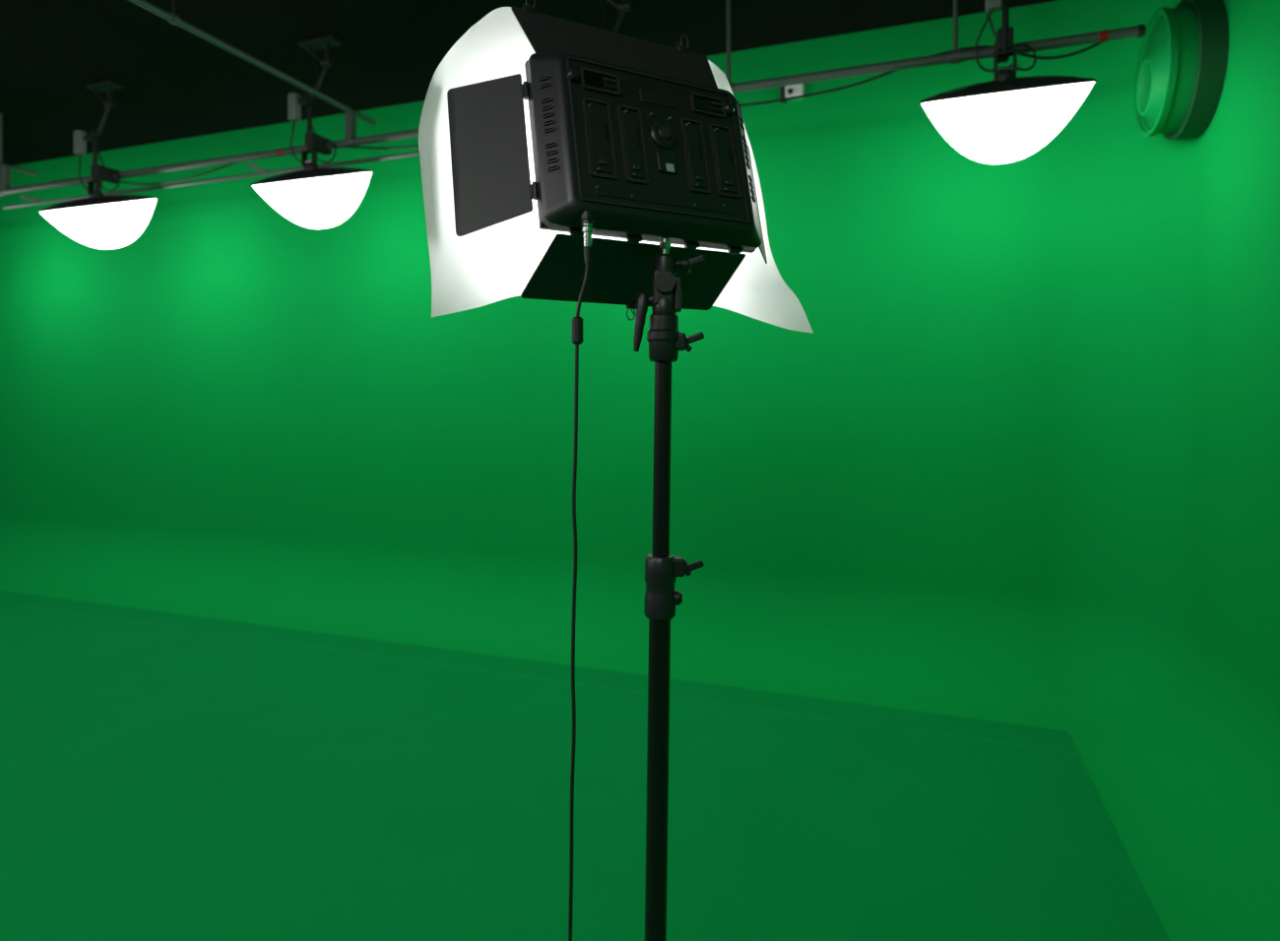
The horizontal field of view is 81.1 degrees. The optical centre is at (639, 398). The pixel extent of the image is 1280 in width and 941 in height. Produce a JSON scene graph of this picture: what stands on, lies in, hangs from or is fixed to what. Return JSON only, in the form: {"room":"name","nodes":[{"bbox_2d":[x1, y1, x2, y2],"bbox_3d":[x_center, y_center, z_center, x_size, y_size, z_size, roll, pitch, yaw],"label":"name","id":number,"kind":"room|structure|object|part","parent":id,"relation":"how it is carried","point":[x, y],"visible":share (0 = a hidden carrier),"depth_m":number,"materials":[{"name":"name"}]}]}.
{"room":"studio","nodes":[
{"label":"studio","id":0,"kind":"room"},
{"bbox_2d":[0,0,1057,165],"bbox_3d":[-4.332,-2.090,2.461,12.488,0.100,7.230,0,0,20],"label":"ceiling","id":1,"kind":"structure","parent":0,"point":[178,84],"depth_m":4.31,"materials":[{"name":"black paint"}]},
{"bbox_2d":[0,162,37,191],"bbox_3d":[-5.514,-1.756,2.551,0.045,0.567,6.308,0,0,20],"label":"ceiling pipe","id":2,"kind":"object","parent":1,"relation":"hanging from","point":[5,169],"depth_m":5.33,"materials":[{"name":"grey metal"}]},
{"bbox_2d":[38,79,157,249],"bbox_3d":[-3.529,-1.513,4.887,0.654,1.055,0.618,0,0,20],"label":"ceiling lamp","id":3,"kind":"object","parent":1,"relation":"hanging from","point":[98,221],"visible":1,"depth_m":4.80,"materials":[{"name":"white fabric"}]},
{"bbox_2d":[40,198,156,249],"bbox_3d":[-3.529,-1.180,4.887,0.646,0.389,0.609,0,0,20],"label":"lampshade","id":4,"kind":"object","parent":3,"relation":"on","point":[105,224],"depth_m":4.74,"materials":[{"name":"white fabric"}]},
{"bbox_3d":[-3.476,-2.028,4.857,0.240,0.022,0.090,0,0,20],"label":"ceiling plate","id":5,"kind":"part","parent":3,"relation":"part of","materials":[{"name":"black metal"}]},
{"bbox_3d":[-3.470,-1.813,4.845,0.106,0.203,0.026,0,0,6],"label":"arm","id":6,"kind":"part","parent":3,"relation":"part of","materials":[{"name":"black metal"}]},
{"bbox_3d":[-3.429,-1.975,4.841,0.028,0.130,0.028,0,0,20],"label":"ceiling post","id":7,"kind":"part","parent":3,"relation":"part of","materials":[{"name":"black metal"}]},
{"bbox_2d":[128,0,376,141],"bbox_3d":[-2.659,-1.756,1.535,0.045,0.567,6.308,0,0,20],"label":"ceiling pipe","id":8,"kind":"object","parent":1,"relation":"hanging from","point":[352,114],"depth_m":3.69,"materials":[{"name":"grey metal"}]},
{"bbox_2d":[251,34,372,228],"bbox_3d":[-1.877,-1.513,4.298,0.654,1.055,0.618,0,0,20],"label":"ceiling lamp","id":9,"kind":"object","parent":1,"relation":"hanging from","point":[313,197],"visible":1,"depth_m":4.20,"materials":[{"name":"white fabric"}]},
{"bbox_2d":[253,172,371,228],"bbox_3d":[-1.877,-1.180,4.299,0.646,0.389,0.609,0,0,20],"label":"lampshade","id":10,"kind":"object","parent":9,"relation":"on","point":[313,200],"depth_m":4.13,"materials":[{"name":"white fabric"}]},
{"bbox_3d":[-1.823,-2.028,4.269,0.240,0.022,0.090,0,0,20],"label":"ceiling plate","id":11,"kind":"part","parent":9,"relation":"part of","materials":[{"name":"black metal"}]},
{"bbox_3d":[-1.817,-1.813,4.256,0.106,0.203,0.026,0,0,6],"label":"arm","id":12,"kind":"part","parent":9,"relation":"part of","materials":[{"name":"black metal"}]},
{"bbox_3d":[-1.776,-1.975,4.252,0.028,0.130,0.028,0,0,20],"label":"ceiling post","id":13,"kind":"part","parent":9,"relation":"part of","materials":[{"name":"black metal"}]},
{"bbox_2d":[0,0,1146,195],"bbox_3d":[-3.581,-1.745,4.999,11.900,0.589,0.054,0,0,20],"label":"pipe","id":14,"kind":"object","parent":1,"relation":"hanging from","point":[956,56],"visible":0.8,"depth_m":3.46,"materials":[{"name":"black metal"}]},
{"bbox_3d":[-4.570,-1.759,5.351,0.020,0.562,0.020,0,0,20],"label":"drop rod","id":15,"kind":"part","parent":14,"relation":"part of","materials":[{"name":"grey metal"}]},
{"bbox_2d":[2,151,419,209],"bbox_3d":[-2.259,-1.424,4.612,5.250,0.037,0.147,0,0,20],"label":"pipe","id":16,"kind":"object","parent":14,"relation":"hanging from","point":[264,172],"visible":0.69,"depth_m":4.82,"materials":[{"name":"grey metal"}]},
{"bbox_2d":[0,42,1102,196],"bbox_3d":[-3.584,-1.468,5.048,11.862,0.133,0.042,0,0,20],"label":"cable","id":17,"kind":"object","parent":14,"relation":"hanging from","point":[1093,45],"depth_m":3.50,"materials":[{"name":"black rubber"}]},
{"bbox_3d":[0.423,-1.759,3.573,0.020,0.562,0.020,0,0,20],"label":"drop rod","id":18,"kind":"part","parent":14,"relation":"part of","materials":[{"name":"grey metal"}]},
{"bbox_3d":[1.365,-1.759,3.238,0.020,0.562,0.020,0,0,20],"label":"drop rod","id":19,"kind":"part","parent":14,"relation":"part of","materials":[{"name":"grey metal"}]},
{"bbox_2d":[599,0,632,32],"bbox_3d":[-0.175,-1.513,3.692,0.654,1.055,0.618,0,0,20],"label":"ceiling lamp","id":20,"kind":"object","parent":1,"relation":"hanging from","point":[624,6],"visible":0.04,"depth_m":3.64,"materials":[{"name":"black metal"}]},
{"bbox_3d":[-0.115,-1.813,3.650,0.106,0.203,0.026,0,0,6],"label":"arm","id":21,"kind":"part","parent":20,"relation":"part of","materials":[{"name":"black metal"}]},
{"bbox_2d":[919,0,1096,163],"bbox_3d":[1.507,-1.513,3.094,0.654,1.055,0.618,0,0,20],"label":"ceiling lamp","id":22,"kind":"object","parent":1,"relation":"hanging from","point":[1006,118],"visible":1,"depth_m":2.96,"materials":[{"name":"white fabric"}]},
{"bbox_2d":[921,81,1094,163],"bbox_3d":[1.507,-1.180,3.094,0.646,0.389,0.609,0,0,20],"label":"lampshade","id":23,"kind":"object","parent":22,"relation":"on","point":[988,122],"depth_m":2.94,"materials":[{"name":"white fabric"}]},
{"bbox_2d":[0,0,1137,730],"bbox_3d":[-3.322,-0.270,5.514,12.042,3.540,0.500,0,0,20],"label":"wall","id":24,"kind":"structure","parent":0,"point":[924,498],"depth_m":4.47,"materials":[{"name":"green paint"}]},
{"bbox_2d":[780,83,804,103],"bbox_3d":[0.865,-1.750,4.259,0.127,0.100,0.075,0,0,20],"label":"junction box","id":25,"kind":"object","parent":24,"relation":"attached to","point":[795,90],"visible":0.68,"depth_m":4.24,"materials":[{"name":"white plastic"}]},
{"bbox_2d":[0,590,1170,940],"bbox_3d":[-4.332,1.550,2.461,12.488,0.100,7.230,0,0,20],"label":"floor","id":26,"kind":"structure","parent":0,"point":[164,776],"depth_m":2.77,"materials":[{"name":"green paint"}]},
{"bbox_2d":[633,238,704,940],"bbox_3d":[0.018,0.617,1.118,0.874,1.762,0.761,0,0,0],"label":"stand","id":27,"kind":"object","parent":26,"relation":"on","point":[664,337],"visible":1,"depth_m":1.23,"materials":[{"name":"black metal"}]},
{"bbox_2d":[447,0,767,320],"bbox_3d":[-0.004,-0.420,1.294,0.607,0.557,0.214,0,0,-28],"label":"led panel light","id":28,"kind":"object","parent":27,"relation":"attached to","point":[635,140],"visible":0.96,"depth_m":1.22,"materials":[{"name":"black plastic"}]},
{"bbox_3d":[-0.243,-0.391,1.199,0.173,0.265,0.046,0,0,17],"label":"barn door","id":29,"kind":"part","parent":28,"relation":"part of","materials":[{"name":"black metal"}]},
{"bbox_2d":[538,73,551,81],"bbox_3d":[-0.149,-0.505,1.177,0.018,0.006,0.017,0,-14,-28],"label":"vent","id":30,"kind":"object","parent":28,"relation":"attached to","point":[547,76],"depth_m":1.18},
{"bbox_2d":[539,81,551,88],"bbox_3d":[-0.148,-0.492,1.175,0.018,0.006,0.017,0,-14,-28],"label":"vent","id":31,"kind":"object","parent":28,"relation":"attached to","point":[547,84],"depth_m":1.17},
{"bbox_2d":[540,96,553,103],"bbox_3d":[-0.145,-0.467,1.169,0.020,0.009,0.006,0,0,15],"label":"vent","id":32,"kind":"object","parent":28,"relation":"attached to","point":[544,99],"depth_m":1.17,"materials":[{"name":"black metal"}]},
{"bbox_2d":[541,103,553,110],"bbox_3d":[-0.144,-0.454,1.167,0.020,0.009,0.006,0,0,15],"label":"vent","id":33,"kind":"object","parent":28,"relation":"attached to","point":[544,106],"depth_m":1.17,"materials":[{"name":"black metal"}]},
{"bbox_2d":[541,111,554,118],"bbox_3d":[-0.142,-0.441,1.164,0.020,0.009,0.006,0,0,15],"label":"vent","id":34,"kind":"object","parent":28,"relation":"attached to","point":[544,114],"depth_m":1.16,"materials":[{"name":"black metal"}]},
{"bbox_2d":[542,118,555,126],"bbox_3d":[-0.141,-0.429,1.161,0.020,0.009,0.006,0,0,15],"label":"vent","id":35,"kind":"object","parent":28,"relation":"attached to","point":[545,121],"depth_m":1.16,"materials":[{"name":"black metal"}]},
{"bbox_2d":[543,126,556,132],"bbox_3d":[-0.140,-0.416,1.159,0.018,0.006,0.017,0,-13,-28],"label":"vent","id":36,"kind":"object","parent":28,"relation":"attached to","point":[544,130],"depth_m":1.16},
{"bbox_2d":[544,141,557,148],"bbox_3d":[-0.137,-0.391,1.153,0.020,0.009,0.006,0,0,15],"label":"vent","id":37,"kind":"object","parent":28,"relation":"attached to","point":[547,145],"depth_m":1.15,"materials":[{"name":"black metal"}]},
{"bbox_2d":[545,148,558,155],"bbox_3d":[-0.135,-0.378,1.150,0.018,0.006,0.017,0,-13,-28],"label":"vent","id":38,"kind":"object","parent":28,"relation":"attached to","point":[555,151],"depth_m":1.15,"materials":[{"name":"black plastic"}]},
{"bbox_2d":[546,156,559,163],"bbox_3d":[-0.134,-0.365,1.148,0.020,0.009,0.006,0,0,15],"label":"vent","id":39,"kind":"object","parent":28,"relation":"attached to","point":[549,160],"depth_m":1.15,"materials":[{"name":"black metal"}]},
{"bbox_2d":[546,164,559,171],"bbox_3d":[-0.132,-0.353,1.145,0.020,0.009,0.006,0,0,15],"label":"vent","id":40,"kind":"object","parent":28,"relation":"attached to","point":[549,167],"depth_m":1.14,"materials":[{"name":"black metal"}]},
{"bbox_2d":[568,223,593,940],"bbox_3d":[-0.505,0.620,1.119,0.827,1.772,0.281,0,0,-21],"label":"power cable","id":41,"kind":"object","parent":28,"relation":"attached to","point":[576,322],"visible":1,"depth_m":1.14,"materials":[{"name":"rubber"}]},
{"bbox_2d":[579,210,593,228],"bbox_3d":[-0.081,-0.271,1.145,0.022,0.024,0.022,0,-14,-28],"label":"power socket","id":42,"kind":"object","parent":28,"relation":"attached to","point":[586,217],"depth_m":1.14,"materials":[{"name":"black plastic"}]},
{"bbox_3d":[-0.064,-0.409,1.175,0.033,0.115,0.003,0,-13,-28],"label":"plate","id":43,"kind":"part","parent":28,"relation":"part of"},
{"bbox_3d":[-0.063,-0.408,1.175,0.047,0.135,0.005,0,-13,-28],"label":"plate frame","id":44,"kind":"part","parent":28,"relation":"part of","materials":[{"name":"black plastic"}]},
{"bbox_3d":[-0.063,-0.508,1.201,0.068,0.036,0.006,0,-13,-28],"label":"display frame","id":45,"kind":"part","parent":28,"relation":"part of","materials":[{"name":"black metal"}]},
{"bbox_3d":[-0.029,-0.614,1.341,0.396,0.128,0.044,0,-13,-28],"label":"barn door","id":46,"kind":"part","parent":28,"relation":"part of","materials":[{"name":"black metal"}]},
{"bbox_2d":[418,6,813,333],"bbox_3d":[-0.021,-0.399,1.393,0.781,0.550,0.143,0,0,-30],"label":"sheet","id":47,"kind":"object","parent":28,"relation":"attached to","point":[494,263],"visible":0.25,"depth_m":1.28,"materials":[{"name":"white fabric"}]},
{"bbox_3d":[-0.011,-0.409,1.203,0.028,0.115,0.003,0,-14,-28],"label":"plate","id":48,"kind":"part","parent":28,"relation":"part of","materials":[{"name":"black plastic"}]},
{"bbox_3d":[-0.005,-0.212,1.289,0.382,0.063,0.125,0,-13,-28],"label":"barn door","id":49,"kind":"part","parent":28,"relation":"part of","materials":[{"name":"black metal"}]},
{"bbox_3d":[-0.011,-0.408,1.202,0.042,0.135,0.005,0,-13,-28],"label":"plate frame","id":50,"kind":"part","parent":28,"relation":"part of","materials":[{"name":"black plastic"}]},
{"bbox_3d":[0.031,-0.500,1.250,0.070,0.022,0.004,0,-14,-28],"label":"plate","id":51,"kind":"part","parent":28,"relation":"part of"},
{"bbox_2d":[658,126,671,139],"bbox_3d":[0.042,-0.437,1.229,0.024,0.024,0.005,0,-14,-28],"label":"knob","id":52,"kind":"object","parent":28,"relation":"attached to","point":[665,132],"depth_m":1.23,"materials":[{"name":"black plastic"}]},
{"bbox_3d":[0.093,-0.409,1.258,0.028,0.115,0.003,0,-13,-28],"label":"plate","id":53,"kind":"part","parent":28,"relation":"part of","materials":[{"name":"black plastic"}]},
{"bbox_3d":[0.093,-0.408,1.258,0.042,0.135,0.005,0,-13,-28],"label":"plate frame","id":54,"kind":"part","parent":28,"relation":"part of","materials":[{"name":"black plastic"}]},
{"bbox_3d":[0.118,-0.508,1.297,0.068,0.036,0.006,0,-14,-28],"label":"display frame","id":55,"kind":"part","parent":28,"relation":"part of","materials":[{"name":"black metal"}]},
{"bbox_3d":[0.146,-0.409,1.286,0.033,0.115,0.003,0,-14,-28],"label":"plate","id":56,"kind":"part","parent":28,"relation":"part of","materials":[{"name":"black plastic"}]},
{"bbox_3d":[0.146,-0.408,1.286,0.047,0.135,0.005,0,-13,-28],"label":"plate frame","id":57,"kind":"part","parent":28,"relation":"part of","materials":[{"name":"black plastic"}]},
{"bbox_3d":[0.215,-0.393,1.435,0.088,0.250,0.085,0,-13,-28],"label":"barn door","id":58,"kind":"part","parent":28,"relation":"part of","materials":[{"name":"black metal"}]},
{"bbox_3d":[0.002,-0.125,1.236,0.027,0.096,0.022,0,0,0],"label":"lever handle","id":59,"kind":"part","parent":27,"relation":"part of","materials":[{"name":"black plastic"}]},
{"bbox_3d":[0.077,-0.086,1.240,0.018,0.017,0.007,0,0,0],"label":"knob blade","id":60,"kind":"part","parent":27,"relation":"part of","materials":[{"name":"black plastic"}]},
{"bbox_3d":[0.079,-0.214,1.240,0.018,0.017,0.007,0,0,0],"label":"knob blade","id":61,"kind":"part","parent":27,"relation":"part of","materials":[{"name":"black plastic"}]},
{"bbox_3d":[0.089,-0.100,1.240,0.034,0.021,0.007,0,0,0],"label":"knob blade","id":62,"kind":"part","parent":27,"relation":"part of","materials":[{"name":"black plastic"}]},
{"bbox_3d":[0.088,0.278,1.240,0.034,0.021,0.007,0,0,0],"label":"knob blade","id":63,"kind":"part","parent":27,"relation":"part of","materials":[{"name":"black plastic"}]},
{"bbox_3d":[0.091,-0.228,1.240,0.034,0.021,0.007,0,0,0],"label":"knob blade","id":64,"kind":"part","parent":27,"relation":"part of","materials":[{"name":"black plastic"}]},
{"bbox_2d":[1068,0,1279,940],"bbox_3d":[1.149,-0.270,0.431,0.500,3.540,6.784,0,0,20],"label":"wall","id":65,"kind":"structure","parent":0,"point":[1183,757],"depth_m":2.92,"materials":[{"name":"green paint"}]},
{"bbox_2d":[1134,0,1229,140],"bbox_3d":[2.312,-1.410,3.221,0.262,0.570,0.570,0,0,20],"label":"ventilation duct","id":66,"kind":"object","parent":65,"relation":"attached to","point":[1182,65],"visible":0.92,"depth_m":3.05,"materials":[{"name":"green metal"}]}
]}

